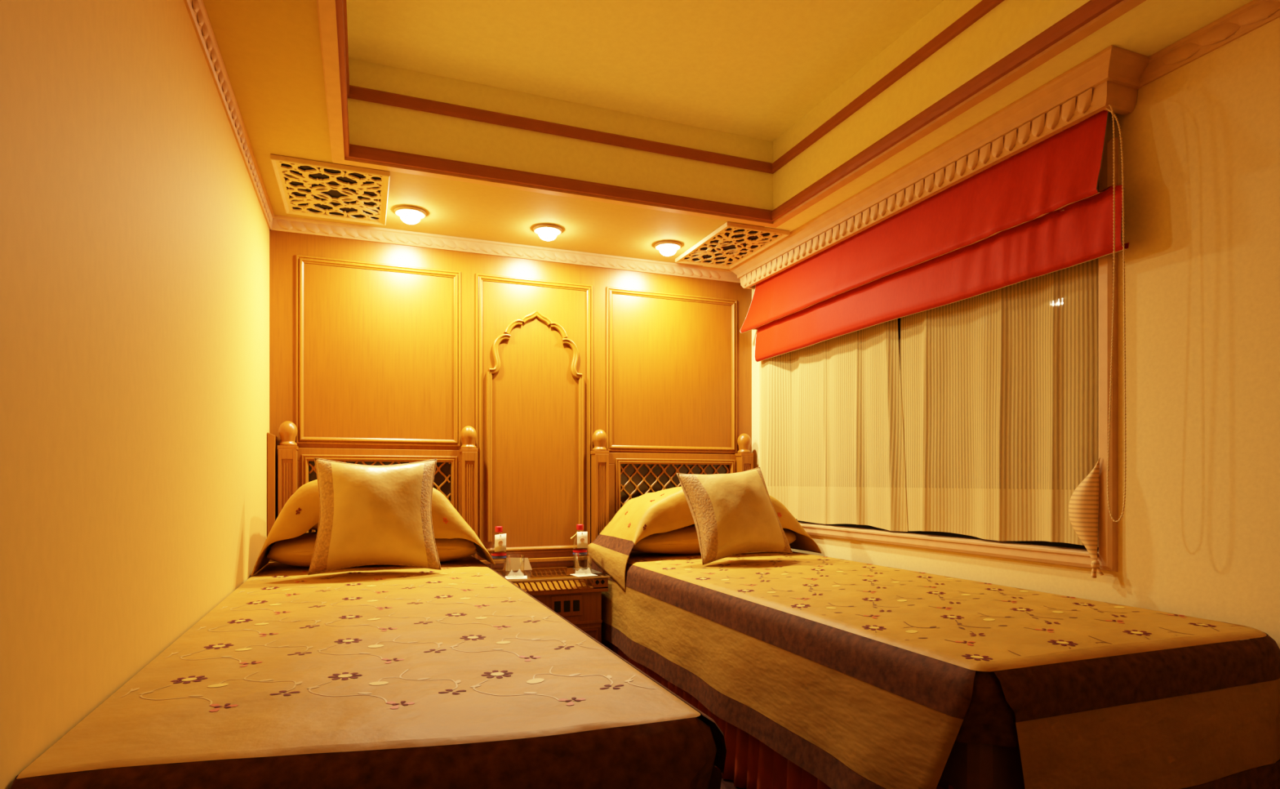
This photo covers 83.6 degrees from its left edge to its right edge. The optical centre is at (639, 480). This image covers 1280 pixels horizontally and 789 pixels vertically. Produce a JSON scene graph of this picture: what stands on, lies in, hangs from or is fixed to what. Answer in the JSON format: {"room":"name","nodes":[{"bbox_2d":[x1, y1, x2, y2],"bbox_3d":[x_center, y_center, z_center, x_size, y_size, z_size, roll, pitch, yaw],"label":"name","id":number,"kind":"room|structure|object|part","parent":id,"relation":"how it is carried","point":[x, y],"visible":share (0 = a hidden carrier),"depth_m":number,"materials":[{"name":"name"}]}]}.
{"room":"train carriage","nodes":[
{"label":"train carriage","id":0,"kind":"room"},
{"bbox_2d":[0,0,269,788],"bbox_3d":[-0.865,-0.310,1.141,0.060,2.420,4.070,0,0,-21],"label":"wall","id":1,"kind":"structure","parent":0,"point":[135,230],"depth_m":1.11,"materials":[{"name":"beige paint"}]},
{"bbox_2d":[183,0,274,229],"bbox_3d":[-0.828,-1.078,1.155,0.021,0.058,3.950,0,0,-21],"label":"trim","id":2,"kind":"structure","parent":1,"relation":"attached to","point":[197,11],"depth_m":1.99,"materials":[{"name":"paint"}]},
{"bbox_2d":[269,230,751,577],"bbox_3d":[-0.483,-0.310,3.427,2.300,2.420,0.081,0,0,-21],"label":"wall","id":3,"kind":"structure","parent":0,"point":[373,344],"depth_m":3.36,"materials":[{"name":"brown wood"}]},
{"bbox_3d":[-1.136,-0.557,3.147,0.681,0.798,0.013,0,0,-21],"label":"panel moulding","id":4,"kind":"part","parent":3,"relation":"part of","materials":[{"name":"brown wood"}]},
{"bbox_2d":[269,214,740,283],"bbox_3d":[-0.473,-1.078,3.399,2.300,0.058,0.021,0,0,-21],"label":"trim","id":5,"kind":"structure","parent":3,"relation":"attached to","point":[280,223],"depth_m":3.31,"materials":[{"name":"paint"}]},
{"bbox_3d":[-0.492,-0.308,3.395,0.563,1.296,0.013,0,0,-21],"label":"panel moulding","id":6,"kind":"part","parent":3,"relation":"part of","materials":[{"name":"brown wood"}]},
{"bbox_3d":[-0.500,0.375,3.393,0.545,0.020,0.012,0,0,-21],"label":"ledge moulding","id":7,"kind":"part","parent":3,"relation":"part of","materials":[{"name":"brown wood"}]},
{"bbox_3d":[-0.490,-0.264,3.392,0.470,1.087,0.021,0,0,-21],"label":"arch moulding","id":8,"kind":"part","parent":3,"relation":"part of","materials":[{"name":"brown wood"}]},
{"bbox_3d":[0.175,-0.552,3.653,0.725,0.808,0.013,0,0,-21],"label":"panel moulding","id":9,"kind":"part","parent":3,"relation":"part of","materials":[{"name":"brown wood"}]},
{"bbox_2d":[203,0,1253,269],"bbox_3d":[0.235,-1.308,1.566,2.300,0.400,3.950,0,0,-21],"label":"ceiling","id":10,"kind":"structure","parent":0,"point":[750,79],"depth_m":2.46,"materials":[{"name":"beige paint"}]},
{"bbox_2d":[270,154,390,225],"bbox_3d":[-1.169,-1.098,2.741,0.383,0.018,0.529,0,0,-21],"label":"ceiling vent","id":11,"kind":"object","parent":10,"relation":"in","point":[308,188],"visible":1,"depth_m":2.70,"materials":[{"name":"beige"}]},
{"bbox_2d":[394,205,426,224],"bbox_3d":[-0.944,-1.083,2.943,0.127,0.049,0.127,0,0,-21],"label":"recessed light","id":12,"kind":"object","parent":10,"relation":"in","point":[410,215],"visible":1,"depth_m":2.92,"materials":[{"name":"white glass"}]},
{"bbox_3d":[-0.944,-1.079,2.943,0.080,0.042,0.080,0,0,-21],"label":"globe","id":13,"kind":"part","parent":12,"relation":"part of","materials":[{"name":"beige glass"}]},
{"bbox_2d":[533,223,562,240],"bbox_3d":[-0.406,-1.083,3.148,0.127,0.049,0.127,0,0,-21],"label":"recessed light","id":14,"kind":"object","parent":10,"relation":"in","point":[546,232],"visible":1,"depth_m":3.12,"materials":[{"name":"beige glass"}]},
{"bbox_3d":[-0.406,-1.079,3.148,0.080,0.042,0.080,0,0,-21],"label":"globe","id":15,"kind":"part","parent":14,"relation":"part of","materials":[{"name":"beige glass"}]},
{"bbox_2d":[654,240,681,256],"bbox_3d":[0.131,-1.083,3.362,0.127,0.049,0.127,0,0,-21],"label":"recessed light","id":16,"kind":"object","parent":10,"relation":"in","point":[667,248],"visible":1,"depth_m":3.33,"materials":[{"name":"beige glass"}]},
{"bbox_3d":[0.131,-1.079,3.362,0.080,0.042,0.080,0,0,-21],"label":"globe","id":17,"kind":"part","parent":16,"relation":"part of","materials":[{"name":"beige glass"}]},
{"bbox_2d":[343,0,1004,173],"bbox_3d":[0.211,-1.332,1.635,1.692,0.042,2.397,0,0,-21],"label":"trim","id":18,"kind":"structure","parent":10,"relation":"attached to","point":[982,8],"depth_m":2.60,"materials":[{"name":"brown paint"}]},
{"bbox_2d":[316,0,1146,227],"bbox_3d":[0.211,-1.130,1.635,1.692,0.048,2.397,0,0,-21],"label":"trim","id":19,"kind":"structure","parent":10,"relation":"attached to","point":[1092,9],"depth_m":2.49,"materials":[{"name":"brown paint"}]},
{"bbox_2d":[675,222,790,268],"bbox_3d":[0.419,-1.098,3.370,0.313,0.018,0.547,0,0,-21],"label":"ceiling vent","id":20,"kind":"object","parent":10,"relation":"in","point":[731,244],"visible":1,"depth_m":3.34,"materials":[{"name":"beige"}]},
{"bbox_2d":[713,764,746,788],"bbox_3d":[0.263,0.930,1.577,2.480,0.060,4.070,0,0,-21],"label":"floor","id":21,"kind":"structure","parent":0,"point":[725,783],"depth_m":2.12,"materials":[{"name":"red carpet"}]},
{"bbox_2d":[85,420,657,770],"bbox_3d":[-0.726,0.325,2.042,0.846,1.150,2.368,0,0,-21],"label":"bed","id":22,"kind":"object","parent":21,"relation":"on","point":[290,467],"visible":0.21,"depth_m":3.09,"materials":[{"name":"brown wood"}]},
{"bbox_3d":[-1.462,0.377,2.975,0.074,1.046,0.070,0,0,-21],"label":"post","id":23,"kind":"part","parent":22,"relation":"part of","materials":[{"name":"brown wood"}]},
{"bbox_2d":[9,479,726,788],"bbox_3d":[-0.666,0.323,1.941,0.888,0.710,2.404,0,0,-21],"label":"bedspread","id":24,"kind":"object","parent":22,"relation":"on","point":[292,660],"visible":0.83,"depth_m":1.05,"materials":[{"name":"beige fabric"}]},
{"bbox_3d":[-0.709,0.325,1.954,0.808,0.012,2.345,0,0,-21],"label":"panel","id":25,"kind":"part","parent":24,"relation":"part of","materials":[{"name":"beige fabric"}]},
{"bbox_2d":[266,531,478,566],"bbox_3d":[-1.031,0.256,2.811,0.756,0.125,0.375,0,0,-21],"label":"pillow","id":26,"kind":"object","parent":24,"relation":"on","point":[298,550],"visible":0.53,"depth_m":2.59,"materials":[{"name":"fabric"}]},
{"bbox_2d":[310,522,318,529],"bbox_3d":[-1.046,0.104,2.824,0.616,0.176,0.340,0,0,-21],"label":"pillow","id":27,"kind":"object","parent":26,"relation":"on","point":[315,526],"visible":0.02,"depth_m":2.64,"materials":[{"name":"fabric"}]},
{"bbox_2d":[307,457,441,574],"bbox_3d":[-0.915,0.115,2.500,0.427,0.394,0.217,0,0,-16],"label":"throw cushion","id":28,"kind":"object","parent":24,"relation":"on","point":[369,514],"visible":1,"depth_m":2.43,"materials":[{"name":"beige fabric"}]},
{"bbox_3d":[-0.289,0.516,2.120,0.032,0.187,2.338,0,0,-21],"label":"panel","id":29,"kind":"part","parent":24,"relation":"part of","materials":[{"name":"brown fabric"}]},
{"bbox_3d":[-0.723,0.481,2.000,0.781,0.237,2.250,0,0,-21],"label":"mattress","id":30,"kind":"part","parent":22,"relation":"part of","materials":[{"name":"brown fabric"}]},
{"bbox_3d":[-1.132,0.255,3.143,0.737,0.790,0.021,0,0,-21],"label":"headboard","id":31,"kind":"part","parent":22,"relation":"part of","materials":[{"name":"brown wood"}]},
{"bbox_3d":[-1.126,0.098,3.129,0.641,0.419,0.010,0,0,-21],"label":"lattice moulding","id":32,"kind":"part","parent":22,"relation":"part of","materials":[{"name":"brown wood"}]},
{"bbox_3d":[-0.775,0.377,3.240,0.074,1.046,0.070,0,0,-21],"label":"post","id":33,"kind":"part","parent":22,"relation":"part of","materials":[{"name":"brown wood"}]},
{"bbox_2d":[494,565,610,642],"bbox_3d":[-0.432,0.635,3.159,0.476,0.470,0.464,0,0,-21],"label":"nightstand","id":34,"kind":"object","parent":21,"relation":"on","point":[577,599],"visible":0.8,"depth_m":3.02,"materials":[{"name":"brown wood"}]},
{"bbox_2d":[491,525,506,558],"bbox_3d":[-0.586,0.294,2.977,0.062,0.210,0.067,0,0,-21],"label":"water bottle","id":35,"kind":"object","parent":34,"relation":"on","point":[500,539],"visible":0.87,"depth_m":2.95,"materials":[{"name":"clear plastic"}]},
{"bbox_2d":[505,575,527,578],"bbox_3d":[-0.512,0.399,2.960,0.090,0.002,0.090,0,0,-10],"label":"coaster","id":36,"kind":"object","parent":34,"relation":"on","point":[506,576],"visible":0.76,"depth_m":2.97,"materials":[{"name":"beige"}]},
{"bbox_2d":[502,557,532,570],"bbox_3d":[-0.552,0.369,3.229,0.120,0.061,0.060,0,0,-21],"label":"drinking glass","id":37,"kind":"object","parent":34,"relation":"on","point":[511,563],"visible":1,"depth_m":3.20,"materials":[{"name":"clear glass"}]},
{"bbox_2d":[554,600,560,612],"bbox_3d":[-0.342,0.521,2.970,0.027,0.046,0.002,0,0,-21],"label":"switch","id":38,"kind":"object","parent":34,"relation":"attached to","point":[557,603],"depth_m":2.97,"materials":[{"name":"black plastic"}]},
{"bbox_2d":[551,594,582,616],"bbox_3d":[-0.305,0.520,2.989,0.134,0.088,0.006,0,0,-21],"label":"switch plate","id":39,"kind":"object","parent":34,"relation":"attached to","point":[566,605],"depth_m":2.99,"materials":[{"name":"brown wood"}]},
{"bbox_2d":[564,600,569,611],"bbox_3d":[-0.304,0.521,2.985,0.027,0.046,0.002,0,0,-21],"label":"switch","id":40,"kind":"object","parent":34,"relation":"attached to","point":[566,602],"depth_m":2.98,"materials":[{"name":"black plastic"}]},
{"bbox_2d":[573,599,579,610],"bbox_3d":[-0.266,0.521,2.999,0.027,0.046,0.002,0,0,-21],"label":"switch","id":41,"kind":"object","parent":34,"relation":"attached to","point":[575,602],"depth_m":3.00,"materials":[{"name":"black plastic"}]},
{"bbox_2d":[570,524,587,554],"bbox_3d":[-0.269,0.294,3.116,0.079,0.210,0.067,0,0,-21],"label":"water bottle","id":42,"kind":"object","parent":34,"relation":"on","point":[582,536],"visible":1,"depth_m":3.10,"materials":[{"name":"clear plastic"}]},
{"bbox_2d":[569,573,597,577],"bbox_3d":[-0.239,0.399,3.043,0.090,0.002,0.090,0,0,-28],"label":"coaster","id":43,"kind":"object","parent":34,"relation":"on","point":[578,575],"visible":1,"depth_m":3.05,"materials":[{"name":"beige"}]},
{"bbox_3d":[-0.363,0.595,2.965,0.432,0.014,0.008,0,0,-21],"label":"rail moulding","id":44,"kind":"part","parent":34,"relation":"part of","materials":[{"name":"brown wood"}]},
{"bbox_2d":[573,567,601,573],"bbox_3d":[-0.235,0.398,3.180,0.075,0.003,0.200,0,0,-21],"label":"printed card","id":45,"kind":"object","parent":34,"relation":"on","point":[584,570],"visible":1,"depth_m":3.18,"materials":[{"name":"white paper"}]},
{"bbox_3d":[-0.357,0.733,2.967,0.408,0.235,0.010,0,0,-21],"label":"door moulding","id":46,"kind":"part","parent":34,"relation":"part of","materials":[{"name":"brown wood"}]},
{"bbox_2d":[590,429,1257,788],"bbox_3d":[0.578,0.325,2.534,0.894,1.150,2.390,0,0,-21],"label":"bed","id":47,"kind":"object","parent":21,"relation":"on","point":[616,477],"visible":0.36,"depth_m":2.21,"materials":[{"name":"brown wood"}]},
{"bbox_3d":[-0.194,0.377,3.465,0.074,1.046,0.070,0,0,-21],"label":"post","id":48,"kind":"part","parent":47,"relation":"part of","materials":[{"name":"brown wood"}]},
{"bbox_3d":[0.163,0.255,3.643,0.794,0.790,0.021,0,0,-21],"label":"headboard","id":49,"kind":"part","parent":47,"relation":"part of","materials":[{"name":"brown wood"}]},
{"bbox_3d":[0.191,0.098,3.637,0.665,0.419,0.010,0,0,-21],"label":"lattice moulding","id":50,"kind":"part","parent":47,"relation":"part of","materials":[{"name":"brown wood"}]},
{"bbox_3d":[0.547,0.377,3.751,0.074,1.046,0.070,0,0,-21],"label":"post","id":51,"kind":"part","parent":47,"relation":"part of","materials":[{"name":"brown wood"}]},
{"bbox_3d":[0.605,0.481,2.502,0.863,0.237,2.270,0,0,-21],"label":"mattress","id":52,"kind":"part","parent":47,"relation":"part of","materials":[{"name":"beige fabric"}]},
{"bbox_2d":[586,486,1279,788],"bbox_3d":[0.590,0.344,2.460,0.980,0.669,2.345,0,0,-21],"label":"bedspread","id":53,"kind":"object","parent":47,"relation":"on","point":[1179,717],"visible":0.88,"depth_m":1.54,"materials":[{"name":"beige fabric"}]},
{"bbox_2d":[631,524,795,553],"bbox_3d":[0.289,0.256,3.289,0.844,0.125,0.435,0,0,-21],"label":"pillow","id":54,"kind":"object","parent":53,"relation":"on","point":[684,540],"visible":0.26,"depth_m":3.03,"materials":[{"name":"beige fabric"}]},
{"bbox_2d":[676,466,792,564],"bbox_3d":[0.378,0.129,2.867,0.412,0.377,0.247,0,0,-29],"label":"throw cushion","id":55,"kind":"object","parent":53,"relation":"on","point":[733,513],"visible":1,"depth_m":2.79,"materials":[{"name":"beige fabric"}]},
{"bbox_3d":[0.149,0.516,2.325,0.033,0.187,2.273,0,0,-21],"label":"panel","id":56,"kind":"part","parent":53,"relation":"part of","materials":[{"name":"brown fabric"}]},
{"bbox_3d":[0.598,0.328,2.487,0.884,0.018,2.293,0,0,-21],"label":"panel","id":57,"kind":"part","parent":53,"relation":"part of","materials":[{"name":"beige fabric"}]},
{"bbox_3d":[1.059,0.511,1.417,0.857,0.177,0.095,0,0,-28],"label":"foot panel","id":58,"kind":"part","parent":53,"relation":"part of","materials":[{"name":"brown fabric"}]},
{"bbox_2d":[751,17,1279,648],"bbox_3d":[1.364,-0.310,2.002,0.120,2.420,4.070,0,0,-21],"label":"wall","id":59,"kind":"structure","parent":0,"point":[1199,524],"depth_m":1.78,"materials":[{"name":"beige paint"}]},
{"bbox_2d":[728,44,1149,289],"bbox_3d":[0.905,-1.050,2.801,0.159,0.114,2.042,0,0,-21],"label":"pelmet","id":60,"kind":"object","parent":59,"relation":"in","point":[1112,76],"depth_m":2.27,"materials":[{"name":"paint"}]},
{"bbox_2d":[740,110,1128,361],"bbox_3d":[0.906,-0.816,2.817,0.071,0.418,2.000,0,0,-21],"label":"blind","id":61,"kind":"object","parent":60,"relation":"attached to","point":[1040,210],"visible":0.99,"depth_m":2.39,"materials":[{"name":"red fabric"}]},
{"bbox_3d":[0.932,-1.014,2.805,0.032,0.021,1.860,0,0,-21],"label":"head rail","id":62,"kind":"part","parent":61,"relation":"part of","materials":[{"name":"red fabric"}]},
{"bbox_3d":[0.934,-1.050,2.813,0.094,0.113,1.916,0,0,-21],"label":"box frame","id":63,"kind":"part","parent":60,"relation":"part of","materials":[{"name":"paint"}]},
{"bbox_2d":[1105,104,1126,521],"bbox_3d":[1.237,-0.447,1.877,0.019,1.108,0.080,0,0,-4],"label":"chain","id":64,"kind":"object","parent":60,"relation":"hanging from","point":[1109,105],"visible":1,"depth_m":1.86,"materials":[{"name":"brown"}]},
{"bbox_2d":[795,137,1118,571],"bbox_3d":[1.011,-0.347,2.852,0.127,1.193,1.868,0,0,-21],"label":"window","id":65,"kind":"structure","parent":59,"relation":"in","point":[1041,551],"depth_m":1.99,"materials":[{"name":"paint"}]},
{"bbox_2d":[759,318,907,531],"bbox_3d":[0.814,-0.328,3.218,0.080,1.044,1.031,0,0,-21],"label":"sheer curtain","id":66,"kind":"object","parent":65,"relation":"hanging from","point":[831,433],"visible":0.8,"depth_m":3.13,"materials":[{"name":"beige fabric"}]},
{"bbox_3d":[1.058,-0.347,2.870,0.004,1.085,1.760,0,0,-21],"label":"pane","id":67,"kind":"part","parent":65,"relation":"part of","materials":[{"name":"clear glass"}]},
{"bbox_3d":[1.051,-0.347,2.868,0.040,1.105,1.780,0,0,-21],"label":"sash frame","id":68,"kind":"part","parent":65,"relation":"part of","materials":[{"name":"black"}]},
{"bbox_3d":[1.004,0.207,2.849,0.112,0.012,1.780,0,0,-21],"label":"sill","id":69,"kind":"part","parent":65,"relation":"part of","materials":[{"name":"paint"}]},
{"bbox_2d":[900,181,1098,546],"bbox_3d":[1.147,-0.328,2.395,0.044,1.044,0.821,0,0,-21],"label":"sheer curtain","id":70,"kind":"object","parent":65,"relation":"hanging from","point":[1000,387],"visible":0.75,"depth_m":2.31,"materials":[{"name":"beige fabric"}]},
{"bbox_2d":[1068,457,1103,577],"bbox_3d":[1.250,0.102,2.017,0.029,0.334,0.106,0,0,-21],"label":"tieback","id":71,"kind":"object","parent":65,"relation":"attached to","point":[1083,505],"visible":1,"depth_m":2.00,"materials":[{"name":"beige fabric"}]},
{"bbox_2d":[1139,0,1279,87],"bbox_3d":[1.664,-1.078,1.030,0.021,0.058,1.920,0,0,-21],"label":"trim","id":72,"kind":"structure","parent":59,"relation":"attached to","point":[1255,14],"depth_m":1.74,"materials":[{"name":"paint"}]}
]}

